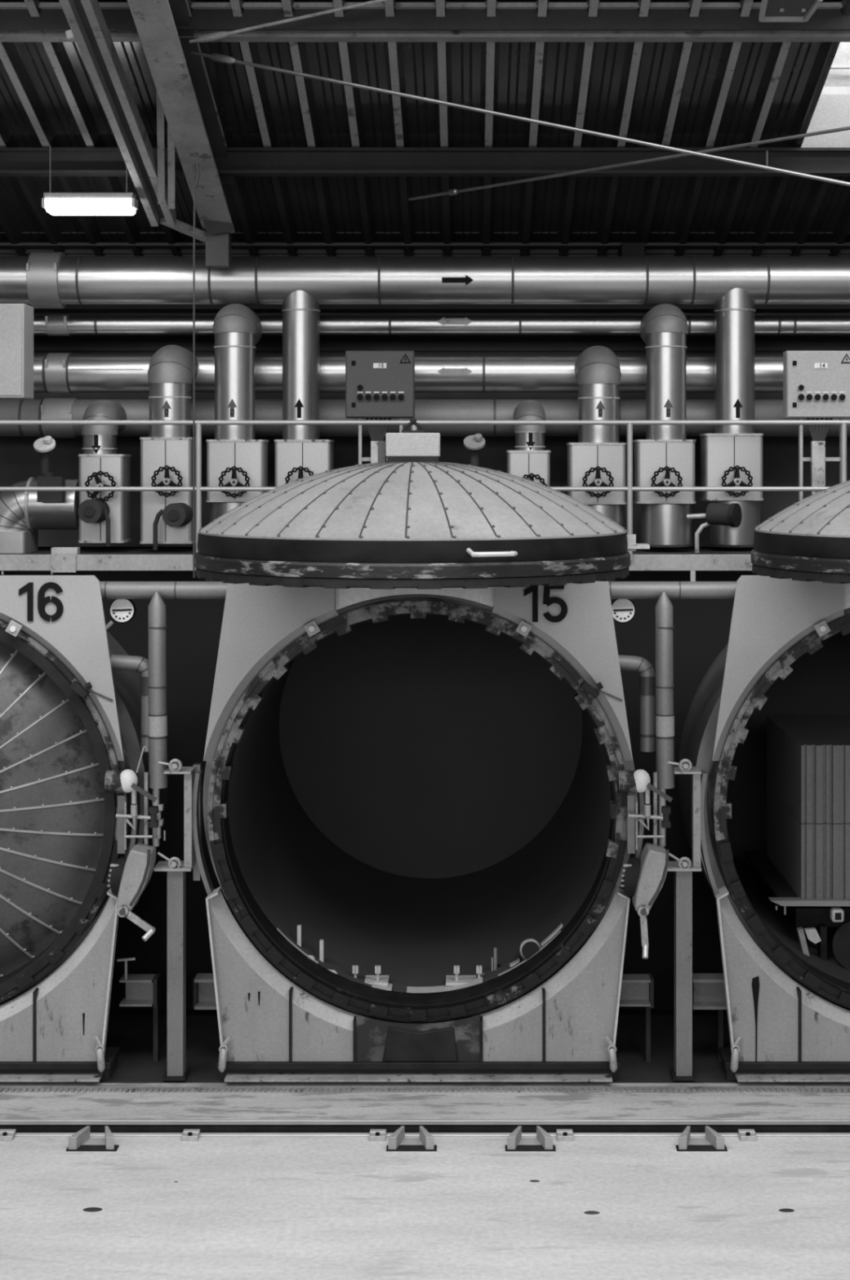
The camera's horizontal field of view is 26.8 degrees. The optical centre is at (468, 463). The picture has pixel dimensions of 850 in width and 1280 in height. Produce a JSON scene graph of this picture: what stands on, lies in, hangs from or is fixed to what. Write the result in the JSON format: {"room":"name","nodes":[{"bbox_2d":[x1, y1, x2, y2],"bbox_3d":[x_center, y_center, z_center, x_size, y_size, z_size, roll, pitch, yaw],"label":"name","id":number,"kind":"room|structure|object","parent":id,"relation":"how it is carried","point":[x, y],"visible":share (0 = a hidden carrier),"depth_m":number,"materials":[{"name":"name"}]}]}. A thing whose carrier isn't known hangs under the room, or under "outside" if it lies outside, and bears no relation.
{"room":"factory autoclave hall","nodes":[
{"label":"factory autoclave hall","id":0,"kind":"room"},
{"bbox_2d":[38,546,754,548],"bbox_3d":[0.000,2.595,18.400,18.000,3.750,0.200,0,0,0],"label":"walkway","id":1,"kind":"structure","parent":0,"point":[38,547],"depth_m":18.30,"materials":[{"name":"grey metal"}]},
{"bbox_2d":[0,570,848,1008],"bbox_3d":[-0.344,2.459,13.425,6.864,3.300,0.050,0,0,0],"label":"wall","id":2,"kind":"structure","parent":0,"point":[193,629],"depth_m":13.40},
{"bbox_2d":[0,1008,849,1083],"bbox_3d":[0.000,4.320,15.140,18.000,0.300,6.320,0,0,0],"label":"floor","id":3,"kind":"structure","parent":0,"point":[131,1030],"depth_m":12.63,"materials":[{"name":"grey concrete"}]},
{"bbox_2d":[0,575,168,1081],"bbox_3d":[-3.776,2.461,13.937,3.060,3.412,4.127,0,0,0],"label":"autoclave","id":4,"kind":"object","parent":3,"relation":"on","point":[68,718],"visible":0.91,"depth_m":12.05,"materials":[{"name":"metal"}]},
{"bbox_2d":[82,1013,84,1035],"bbox_3d":[-2.596,3.778,11.996,0.014,0.146,0.007,0,0,0],"label":"paint","id":5,"kind":"object","parent":4,"relation":"attached to","point":[83,1014],"visible":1,"depth_m":11.99,"materials":[{"name":"black paint"}]},
{"bbox_2d":[110,654,148,751],"bbox_3d":[-2.305,1.647,12.250,0.314,0.662,0.112,0,0,0],"label":"pipe","id":6,"kind":"object","parent":4,"relation":"attached to","point":[118,662],"visible":0.7,"depth_m":12.20,"materials":[{"name":"metal"}]},
{"bbox_2d":[104,768,158,941],"bbox_3d":[-2.253,2.596,11.903,0.355,1.095,0.436,0,0,0],"label":"mechanism","id":7,"kind":"object","parent":4,"relation":"attached to","point":[130,876],"visible":1,"depth_m":11.88,"materials":[{"name":"metal"}]},
{"bbox_2d":[135,745,147,773],"bbox_3d":[-2.187,1.976,11.900,0.081,0.184,0.014,0,0,0],"label":"rod","id":8,"kind":"object","parent":7,"relation":"attached to","point":[145,746],"visible":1,"depth_m":11.89,"materials":[{"name":"grey metal"}]},
{"bbox_2d":[119,973,217,1062],"bbox_3d":[-2.013,3.939,12.355,0.786,0.775,0.210,0,0,0],"label":"cross beam","id":9,"kind":"structure","parent":3,"relation":"on","point":[140,989],"depth_m":12.35,"materials":[{"name":"grey metal"}]},
{"bbox_2d":[117,957,135,979],"bbox_3d":[-2.364,3.485,12.280,0.124,0.151,0.020,0,0,0],"label":"valve","id":10,"kind":"object","parent":9,"relation":"on","point":[126,960],"visible":1,"depth_m":12.27,"materials":[{"name":"metal"}]},
{"bbox_2d":[153,758,195,1080],"bbox_3d":[-1.994,3.069,12.065,0.249,2.164,0.230,0,0,0],"label":"post","id":11,"kind":"object","parent":3,"relation":"on","point":[176,1070],"visible":1,"depth_m":12.00,"materials":[{"name":"metal"}]},
{"bbox_2d":[99,581,227,846],"bbox_3d":[-2.098,1.698,12.099,1.213,1.790,0.225,0,0,0],"label":"pipe","id":12,"kind":"object","parent":11,"relation":"attached to","point":[156,591],"visible":0.94,"depth_m":12.02,"materials":[{"name":"metal"}]},
{"bbox_2d":[106,599,136,630],"bbox_3d":[-2.426,1.059,12.215,0.274,0.283,0.070,0,0,0],"label":"pressure gauge","id":13,"kind":"object","parent":12,"relation":"attached to","point":[121,611],"visible":0.88,"depth_m":12.20},
{"bbox_2d":[155,804,165,840],"bbox_3d":[-2.088,2.425,12.025,0.084,0.234,0.070,0,0,0],"label":"stop cock","id":14,"kind":"object","parent":12,"relation":"attached to","point":[161,806],"visible":0.88,"depth_m":12.01,"materials":[{"name":"metal"}]},
{"bbox_2d":[0,546,752,581],"bbox_3d":[0.000,2.425,13.450,14.000,3.596,2.300,0,0,0],"label":"walkway","id":15,"kind":"object","parent":3,"relation":"on","point":[55,559],"visible":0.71,"depth_m":13.23,"materials":[{"name":"metal"}]},
{"bbox_2d":[0,303,33,399],"bbox_3d":[-3.647,-0.837,13.345,0.693,0.699,0.310,0,0,0],"label":"control box","id":16,"kind":"object","parent":15,"relation":"on","point":[16,320],"visible":1,"depth_m":13.19,"materials":[{"name":"white metal"}]},
{"bbox_2d":[0,472,79,553],"bbox_3d":[-3.474,0.394,14.050,0.779,0.644,0.540,0,0,0],"label":"pipe","id":17,"kind":"object","parent":15,"relation":"on","point":[22,513],"visible":0.86,"depth_m":13.91,"materials":[{"name":"metal"}]},
{"bbox_2d":[33,435,55,476],"bbox_3d":[-3.319,0.049,13.975,0.194,0.533,0.209,0,0,0],"label":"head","id":18,"kind":"object","parent":17,"relation":"attached to","point":[42,445],"visible":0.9,"depth_m":13.95},
{"bbox_2d":[77,399,131,546],"bbox_3d":[-2.897,0.065,14.178,0.376,1.157,0.885,0,0,0],"label":"valve riser","id":19,"kind":"object","parent":15,"relation":"on","point":[104,517],"visible":0.88,"depth_m":13.97,"materials":[{"name":"metal"}]},
{"bbox_2d":[0,397,849,437],"bbox_3d":[-0.045,-0.376,14.694,11.484,0.331,0.343,0,0,0],"label":"pipe","id":20,"kind":"object","parent":19,"relation":"attached to","point":[47,408],"visible":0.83,"depth_m":14.57,"materials":[{"name":"metal"}]},
{"bbox_2d":[139,344,198,550],"bbox_3d":[-2.378,-0.140,14.178,0.420,1.626,0.885,0,0,0],"label":"valve riser","id":21,"kind":"object","parent":15,"relation":"on","point":[166,455],"visible":0.88,"depth_m":13.97,"materials":[{"name":"metal"}]},
{"bbox_2d":[33,352,782,393],"bbox_3d":[-0.044,-0.745,14.654,11.453,0.331,0.343,0,0,0],"label":"pipe","id":22,"kind":"object","parent":21,"relation":"attached to","point":[53,372],"visible":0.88,"depth_m":14.52,"materials":[{"name":"metal"}]},
{"bbox_2d":[205,303,268,522],"bbox_3d":[-1.839,-0.310,14.227,0.467,1.936,0.785,0,0,0],"label":"valve riser","id":23,"kind":"object","parent":15,"relation":"on","point":[234,458],"visible":0.84,"depth_m":14.01,"materials":[{"name":"metal"}]},
{"bbox_2d":[33,314,849,335],"bbox_3d":[-0.044,-1.136,14.610,11.422,0.174,0.195,0,0,0],"label":"pipe","id":24,"kind":"object","parent":23,"relation":"attached to","point":[51,324],"visible":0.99,"depth_m":14.55,"materials":[{"name":"metal"}]},
{"bbox_2d":[274,290,334,486],"bbox_3d":[-1.327,-0.395,14.258,0.473,2.119,0.546,0,0,0],"label":"valve riser","id":25,"kind":"object","parent":15,"relation":"on","point":[300,453],"visible":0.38,"depth_m":14.18,"materials":[{"name":"metal"}]},
{"bbox_2d":[0,252,849,308],"bbox_3d":[-0.044,-1.475,14.337,11.203,0.452,0.458,0,0,0],"label":"pipe","id":26,"kind":"object","parent":25,"relation":"attached to","point":[40,280],"visible":0.97,"depth_m":14.17,"materials":[{"name":"metal"}]},
{"bbox_2d":[345,351,414,464],"bbox_3d":[-0.694,-0.258,13.907,0.535,1.240,0.206,0,0,0],"label":"control box","id":27,"kind":"object","parent":15,"relation":"on","point":[380,384],"visible":0.93,"depth_m":13.84,"materials":[{"name":"grey metal"}]},
{"bbox_2d":[0,420,849,559],"bbox_3d":[-0.613,0.197,13.200,10.312,1.038,0.044,0,0,0],"label":"guard rail","id":28,"kind":"object","parent":15,"relation":"attached to","point":[629,488],"visible":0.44,"depth_m":13.19,"materials":[{"name":"grey metal"}]},
{"bbox_2d":[506,400,551,486],"bbox_3d":[0.486,0.073,14.227,0.418,1.171,0.785,0,0,0],"label":"valve riser","id":29,"kind":"object","parent":15,"relation":"on","point":[529,460],"visible":0.52,"depth_m":14.04,"materials":[{"name":"metal"}]},
{"bbox_2d":[566,345,626,527],"bbox_3d":[1.012,-0.144,14.227,0.461,1.604,0.785,0,0,0],"label":"valve riser","id":30,"kind":"object","parent":15,"relation":"on","point":[597,459],"visible":0.9,"depth_m":14.01,"materials":[{"name":"metal"}]},
{"bbox_2d":[632,303,695,547],"bbox_3d":[1.548,-0.310,14.227,0.467,1.936,0.785,0,0,0],"label":"valve riser","id":31,"kind":"object","parent":15,"relation":"on","point":[665,458],"visible":0.93,"depth_m":14.01,"materials":[{"name":"metal"}]},
{"bbox_2d":[686,288,763,552],"bbox_3d":[2.055,-0.373,14.152,0.549,2.163,0.794,0,0,19],"label":"valve riser","id":32,"kind":"object","parent":15,"relation":"on","point":[731,455],"visible":0.94,"depth_m":14.16,"materials":[{"name":"metal"}]},
{"bbox_2d":[782,351,849,501],"bbox_3d":[2.738,-0.258,13.905,0.535,1.240,0.209,0,0,0],"label":"control box","id":33,"kind":"object","parent":15,"relation":"on","point":[816,384],"visible":0.91,"depth_m":13.84,"materials":[{"name":"white metal"}]},
{"bbox_2d":[192,418,649,1081],"bbox_3d":[-0.344,1.946,12.810,3.060,4.441,6.380,0,0,0],"label":"autoclave","id":34,"kind":"object","parent":3,"relation":"on","point":[413,766],"depth_m":12.09,"materials":[{"name":"metal"}]},
{"bbox_2d":[193,763,201,880],"bbox_3d":[-1.859,2.452,12.180,0.048,0.791,0.060,0,0,0],"label":"channel","id":35,"kind":"object","parent":34,"relation":"attached to","point":[197,875],"visible":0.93,"depth_m":12.15,"materials":[{"name":"metal"}]},
{"bbox_2d":[257,991,260,1005],"bbox_3d":[-1.415,3.606,11.996,0.014,0.094,0.007,0,0,0],"label":"paint","id":36,"kind":"object","parent":34,"relation":"attached to","point":[259,992],"visible":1,"depth_m":11.99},
{"bbox_2d":[297,924,315,959],"bbox_3d":[-1.157,3.456,12.562,0.097,0.360,0.194,0,0,-22],"label":"stake","id":37,"kind":"object","parent":34,"relation":"in","point":[299,926],"visible":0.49,"depth_m":12.60,"materials":[{"name":"grey metal"}]},
{"bbox_2d":[319,939,337,973],"bbox_3d":[-0.999,3.560,12.562,0.097,0.360,0.193,0,0,-21],"label":"stake","id":38,"kind":"object","parent":34,"relation":"in","point":[321,941],"visible":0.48,"depth_m":12.60,"materials":[{"name":"grey metal"}]},
{"bbox_2d":[352,965,388,985],"bbox_3d":[-0.733,3.620,12.650,0.321,0.132,0.200,0,0,0],"label":"plate","id":39,"kind":"object","parent":34,"relation":"on","point":[379,980],"visible":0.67,"depth_m":12.59,"materials":[{"name":"grey metal"}]},
{"bbox_2d":[382,1026,457,1062],"bbox_3d":[-0.328,3.915,12.040,0.507,0.233,0.120,0,0,0],"label":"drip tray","id":40,"kind":"object","parent":34,"relation":"on","point":[400,1044],"depth_m":11.98,"materials":[{"name":"grey metal"}]},
{"bbox_2d":[445,965,481,985],"bbox_3d":[-0.014,3.620,12.650,0.299,0.132,0.200,0,0,0],"label":"plate","id":41,"kind":"object","parent":34,"relation":"on","point":[456,980],"visible":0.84,"depth_m":12.59,"materials":[{"name":"grey metal"}]},
{"bbox_2d":[480,947,500,975],"bbox_3d":[0.165,3.588,12.734,0.165,0.265,0.092,0,0,0],"label":"upright post","id":42,"kind":"object","parent":34,"relation":"attached to","point":[494,966],"visible":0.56,"depth_m":12.70,"materials":[{"name":"metal"}]},
{"bbox_2d":[518,937,541,963],"bbox_3d":[0.433,3.452,12.617,0.172,0.228,0.308,0,0,0],"label":"roller","id":43,"kind":"object","parent":34,"relation":"attached to","point":[528,947],"visible":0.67,"depth_m":12.49,"materials":[{"name":"metal"}]},
{"bbox_2d":[617,654,655,751],"bbox_3d":[1.127,1.647,12.250,0.314,0.662,0.112,0,0,0],"label":"pipe","id":44,"kind":"object","parent":34,"relation":"attached to","point":[639,664],"visible":0.94,"depth_m":12.21,"materials":[{"name":"metal"}]},
{"bbox_2d":[617,768,672,959],"bbox_3d":[1.183,2.654,11.915,0.340,1.212,0.392,0,0,-36],"label":"mechanism","id":45,"kind":"object","parent":34,"relation":"attached to","point":[644,876],"visible":1,"depth_m":11.88,"materials":[{"name":"metal"}]},
{"bbox_2d":[618,973,726,1062],"bbox_3d":[1.419,3.939,12.355,0.786,0.775,0.210,0,0,0],"label":"cross beam","id":46,"kind":"structure","parent":3,"relation":"on","point":[708,988],"depth_m":12.35,"materials":[{"name":"grey metal"}]},
{"bbox_2d":[666,758,701,1080],"bbox_3d":[1.438,3.069,12.065,0.249,2.164,0.230,0,0,0],"label":"post","id":47,"kind":"object","parent":3,"relation":"on","point":[683,868],"visible":1,"depth_m":12.00,"materials":[{"name":"metal"}]},
{"bbox_2d":[608,581,736,846],"bbox_3d":[1.334,1.698,12.099,1.213,1.790,0.225,0,0,0],"label":"pipe","id":48,"kind":"object","parent":47,"relation":"attached to","point":[663,591],"visible":0.93,"depth_m":12.02,"materials":[{"name":"metal"}]},
{"bbox_2d":[611,599,635,622],"bbox_3d":[1.006,1.059,12.215,0.274,0.283,0.070,0,0,0],"label":"pressure gauge","id":49,"kind":"object","parent":48,"relation":"attached to","point":[623,610],"visible":0.73,"depth_m":12.20},
{"bbox_2d":[677,480,849,1081],"bbox_3d":[3.088,1.946,12.810,3.060,4.441,6.380,0,0,0],"label":"autoclave","id":50,"kind":"object","parent":3,"relation":"on","point":[786,652],"visible":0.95,"depth_m":12.03,"materials":[{"name":"metal"}]},
{"bbox_2d":[751,976,759,1061],"bbox_3d":[1.931,3.742,11.996,0.052,0.572,0.008,0,0,0],"label":"paint","id":51,"kind":"object","parent":50,"relation":"on","point":[755,981],"visible":1,"depth_m":11.99,"materials":[{"name":"black paint"}]},
{"bbox_2d":[744,849,849,969],"bbox_3d":[3.077,3.531,13.760,1.787,0.724,1.780,0,0,0],"label":"cart","id":52,"kind":"object","parent":50,"relation":"in","point":[823,913],"visible":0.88,"depth_m":13.01,"materials":[{"name":"metal"}]},
{"bbox_2d":[766,786,849,898],"bbox_3d":[3.156,2.902,13.700,1.478,0.555,1.500,0,0,0],"label":"concrete block","id":53,"kind":"object","parent":52,"relation":"on","point":[813,859],"visible":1,"depth_m":12.98,"materials":[{"name":"grey concrete"}]},
{"bbox_2d":[766,715,849,823],"bbox_3d":[3.156,2.335,13.700,1.478,0.568,1.500,0,0,0],"label":"concrete block","id":54,"kind":"object","parent":53,"relation":"on","point":[808,757],"visible":1,"depth_m":13.07,"materials":[{"name":"grey concrete"}]},
{"bbox_2d":[0,1137,849,1279],"bbox_3d":[0.000,4.320,0.510,18.000,0.300,21.020,0,0,0],"label":"floor","id":55,"kind":"structure","parent":0,"point":[237,1208],"depth_m":9.99,"materials":[{"name":"concrete"}]},
{"bbox_2d":[0,1128,16,1141],"bbox_3d":[-2.860,4.147,10.998,0.100,0.045,0.095,0,0,0],"label":"clip","id":56,"kind":"object","parent":55,"relation":"on","point":[6,1135],"visible":1,"depth_m":10.97,"materials":[{"name":"metal"}]},
{"bbox_2d":[66,1125,119,1151],"bbox_3d":[-2.290,4.129,10.886,0.305,0.082,0.197,0,0,0],"label":"bracket","id":57,"kind":"object","parent":55,"relation":"on","point":[80,1141],"visible":1,"depth_m":10.83,"materials":[{"name":"grey metal"}]},
{"bbox_2d":[83,1207,102,1211],"bbox_3d":[-2.102,4.167,9.946,0.110,0.004,0.059,0,0,0],"label":"scrap piece","id":58,"kind":"object","parent":55,"relation":"on","point":[88,1209],"visible":1,"depth_m":9.94,"materials":[{"name":"grey metal"}]},
{"bbox_2d":[181,1128,199,1141],"bbox_3d":[-1.719,4.147,10.998,0.100,0.045,0.095,0,0,0],"label":"clip","id":59,"kind":"object","parent":55,"relation":"on","point":[188,1135],"visible":1,"depth_m":10.96,"materials":[{"name":"metal"}]},
{"bbox_2d":[368,1128,386,1141],"bbox_3d":[-0.563,4.147,10.998,0.100,0.045,0.095,0,0,0],"label":"clip","id":60,"kind":"object","parent":55,"relation":"on","point":[375,1135],"visible":1,"depth_m":10.96,"materials":[{"name":"metal"}]},
{"bbox_2d":[386,1125,436,1151],"bbox_3d":[-0.349,4.129,10.886,0.305,0.082,0.197,0,0,0],"label":"bracket","id":61,"kind":"object","parent":55,"relation":"on","point":[397,1141],"visible":1,"depth_m":10.83,"materials":[{"name":"grey metal"}]},
{"bbox_2d":[505,1125,555,1151],"bbox_3d":[0.373,4.129,10.886,0.305,0.082,0.197,0,0,0],"label":"bracket","id":62,"kind":"object","parent":55,"relation":"on","point":[543,1142],"visible":1,"depth_m":10.83,"materials":[{"name":"grey metal"}]},
{"bbox_2d":[555,1128,573,1141],"bbox_3d":[0.592,4.147,10.998,0.100,0.045,0.095,0,0,0],"label":"clip","id":63,"kind":"object","parent":55,"relation":"on","point":[562,1135],"visible":1,"depth_m":10.96,"materials":[{"name":"metal"}]},
{"bbox_2d":[583,1210,599,1214],"bbox_3d":[0.683,4.168,9.905,0.090,0.004,0.048,0,0,0],"label":"scrap piece","id":64,"kind":"object","parent":55,"relation":"on","point":[588,1212],"visible":1,"depth_m":9.90,"materials":[{"name":"grey metal"}]},
{"bbox_2d":[675,1125,727,1151],"bbox_3d":[1.413,4.129,10.886,0.305,0.082,0.197,0,0,0],"label":"bracket","id":65,"kind":"object","parent":55,"relation":"on","point":[713,1141],"visible":1,"depth_m":10.83,"materials":[{"name":"grey metal"}]},
{"bbox_2d":[737,1128,756,1141],"bbox_3d":[1.719,4.147,10.998,0.100,0.045,0.095,0,0,0],"label":"clip","id":66,"kind":"object","parent":55,"relation":"on","point":[744,1135],"visible":1,"depth_m":10.96,"materials":[{"name":"metal"}]},
{"bbox_2d":[778,1208,794,1212],"bbox_3d":[1.772,4.168,9.935,0.090,0.004,0.048,0,0,0],"label":"scrap piece","id":67,"kind":"object","parent":55,"relation":"on","point":[784,1210],"visible":1,"depth_m":9.93,"materials":[{"name":"grey metal"}]},
{"bbox_2d":[0,0,849,147],"bbox_3d":[-2.188,-2.970,11.830,9.390,1.172,3.260,0,0,0],"label":"ceiling","id":68,"kind":"structure","parent":0,"point":[753,90],"depth_m":12.74,"materials":[{"name":"paint"}]},
{"bbox_2d":[127,0,234,267],"bbox_3d":[-1.960,-2.531,11.900,0.264,1.986,4.200,0,0,0],"label":"rafter","id":69,"kind":"object","parent":68,"relation":"attached to","point":[179,76],"visible":1,"depth_m":12.26,"materials":[{"name":"grey metal"}]},
{"bbox_2d":[156,90,174,208],"bbox_3d":[-2.154,-2.293,12.650,0.124,0.871,0.758,0,0,-9],"label":"strut","id":70,"kind":"object","parent":69,"relation":"attached to","point":[160,113],"visible":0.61,"depth_m":12.73,"materials":[{"name":"grey metal"}]},
{"bbox_2d":[191,163,199,577],"bbox_3d":[-1.919,-0.652,12.500,0.060,2.910,0.032,0,0,0],"label":"hanging cable","id":71,"kind":"object","parent":69,"relation":"hanging from","point":[195,180],"visible":1,"depth_m":12.50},
{"bbox_2d":[189,0,389,43],"bbox_3d":[-1.031,-2.878,11.450,1.684,0.235,0.046,0,0,17],"label":"rod","id":72,"kind":"object","parent":68,"relation":"attached to","point":[222,34],"visible":1,"depth_m":11.51,"materials":[{"name":"grey metal"}]},
{"bbox_2d":[0,2,849,42],"bbox_3d":[-0.550,-2.986,11.825,10.286,0.293,0.330,0,0,0],"label":"beam","id":73,"kind":"structure","parent":68,"relation":"attached to","point":[411,22],"depth_m":11.72,"materials":[{"name":"grey metal"}]},
{"bbox_2d":[191,50,849,186],"bbox_3d":[0.329,-2.150,11.100,4.561,1.171,0.050,0,0,18],"label":"rod","id":74,"kind":"object","parent":68,"relation":"attached to","point":[215,57],"visible":1,"depth_m":11.10,"materials":[{"name":"metal"}]},
{"bbox_2d":[408,126,849,200],"bbox_3d":[1.050,-2.006,11.950,4.028,0.095,0.046,0,0,42],"label":"rod","id":75,"kind":"object","parent":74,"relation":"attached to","point":[451,192],"visible":1,"depth_m":11.91,"materials":[{"name":"metal"}]},
{"bbox_2d":[758,0,822,22],"bbox_3d":[1.987,-2.946,11.150,0.361,0.232,0.530,0,0,0],"label":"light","id":76,"kind":"object","parent":68,"relation":"attached to","point":[771,11],"visible":1,"depth_m":11.21,"materials":[{"name":"metal"}]},
{"bbox_2d":[764,0,815,16],"bbox_3d":[1.987,-2.882,11.150,0.321,0.049,0.500,0,0,0],"label":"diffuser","id":77,"kind":"object","parent":76,"relation":"attached to","point":[772,7],"depth_m":11.17,"materials":[{"name":"grey metal"}]},
{"bbox_2d":[0,133,849,256],"bbox_3d":[0.542,-2.102,14.530,14.849,0.801,2.140,0,0,0],"label":"ceiling","id":78,"kind":"structure","parent":0,"point":[682,206],"depth_m":14.58,"materials":[{"name":"grey metal"}]},
{"bbox_2d":[0,147,849,176],"bbox_3d":[0.000,-2.283,13.480,14.000,0.192,0.160,0,0,0],"label":"roof beam","id":79,"kind":"structure","parent":78,"relation":"attached to","point":[14,162],"depth_m":13.47,"materials":[{"name":"grey metal"}]},
{"bbox_2d":[0,248,849,546],"bbox_3d":[0.000,-0.802,15.465,18.000,3.045,0.270,0,0,0],"label":"wall","id":80,"kind":"structure","parent":0,"point":[20,461],"depth_m":15.40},
{"bbox_2d":[0,242,849,248],"bbox_3d":[0.000,-1.861,15.215,14.000,0.026,0.230,0,0,0],"label":"wall rail","id":81,"kind":"object","parent":80,"relation":"attached to","point":[2,245],"visible":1,"depth_m":15.10,"materials":[{"name":"grey metal"}]},
{"bbox_2d":[0,231,849,233],"bbox_3d":[0.000,-1.966,15.215,14.000,0.026,0.230,0,0,0],"label":"wall rail","id":82,"kind":"object","parent":80,"relation":"attached to","point":[0,232],"visible":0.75,"depth_m":15.10,"materials":[{"name":"grey metal"}]},
{"bbox_2d":[617,242,644,256],"bbox_3d":[1.374,-1.785,15.110,0.188,0.129,0.420,0,0,0],"label":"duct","id":83,"kind":"object","parent":80,"relation":"attached to","point":[625,249],"visible":0.64,"depth_m":14.90,"materials":[{"name":"black metal"}]},
{"bbox_2d":[0,1083,849,1119],"bbox_3d":[0.000,4.320,11.640,18.000,0.300,0.680,0,0,0],"label":"concrete curb","id":84,"kind":"structure","parent":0,"point":[13,1105],"depth_m":11.60,"materials":[{"name":"grey concrete"}]},
{"bbox_2d":[0,1086,849,1092],"bbox_3d":[0.000,4.162,11.840,14.000,0.016,0.080,0,0,0],"label":"strip","id":85,"kind":"object","parent":84,"relation":"on","point":[6,1089],"visible":1,"depth_m":11.83,"materials":[{"name":"metal"}]},
{"bbox_2d":[795,1,849,147],"bbox_3d":[2.490,-3.112,11.850,0.040,1.466,3.300,0,0,0],"label":"trim","id":86,"kind":"structure","parent":0,"point":[835,44],"depth_m":12.61,"materials":[{"name":"grey metal"}]},
{"bbox_2d":[800,93,849,147],"bbox_3d":[3.555,-2.582,13.480,2.090,0.420,0.040,0,0,0],"label":"skylight","id":87,"kind":"object","parent":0,"point":[832,111],"depth_m":13.46,"materials":[{"name":"white glass"}]},
{"bbox_2d":[820,42,849,93],"bbox_3d":[3.555,-3.192,13.495,2.090,0.800,0.070,0,0,0],"label":"window","id":88,"kind":"structure","parent":87,"relation":"attached to","point":[837,80],"depth_m":13.52,"materials":[{"name":"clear glass"}]},
{"label":"outside","id":89,"kind":"structure","parent":0,"visible":0},
{"bbox_2d":[58,0,211,243],"bbox_3d":[-2.345,-2.381,12.168,0.418,1.310,3.584,0,0,5],"label":"brace","id":90,"kind":"object","parent":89,"point":[86,22],"visible":1,"depth_m":11.95,"materials":[{"name":"grey metal"}]},
{"bbox_2d":[41,145,137,215],"bbox_3d":[-2.780,-2.081,13.060,0.677,0.505,0.140,0,0,0],"label":"lamp","id":91,"kind":"object","parent":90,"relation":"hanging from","point":[55,203],"visible":0.98,"depth_m":12.99,"materials":[{"name":"white plastic"}]},
{"bbox_2d":[44,198,135,215],"bbox_3d":[-2.778,-1.882,13.055,0.647,0.107,0.130,0,0,0],"label":"diffuser","id":92,"kind":"object","parent":91,"relation":"attached to","point":[55,206],"depth_m":12.99,"materials":[{"name":"white plastic"}]},
{"bbox_3d":[0.000,4.385,11.160,18.000,0.170,0.280,0,0,0],"label":"trim","id":93,"kind":"structure","parent":0,"visible":0},
{"bbox_2d":[0,1119,849,1133],"bbox_3d":[0.000,4.231,11.286,14.000,0.138,0.027,0,0,0],"label":"rail","id":94,"kind":"object","parent":93,"relation":"on","point":[22,1126],"visible":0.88,"depth_m":11.28,"materials":[{"name":"metal"}]},
{"bbox_2d":[14,1133,849,1137],"bbox_3d":[0.000,4.229,11.042,14.000,0.142,0.040,0,0,0],"label":"rail","id":95,"kind":"object","parent":93,"relation":"on","point":[17,1135],"visible":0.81,"depth_m":11.02,"materials":[{"name":"metal"}]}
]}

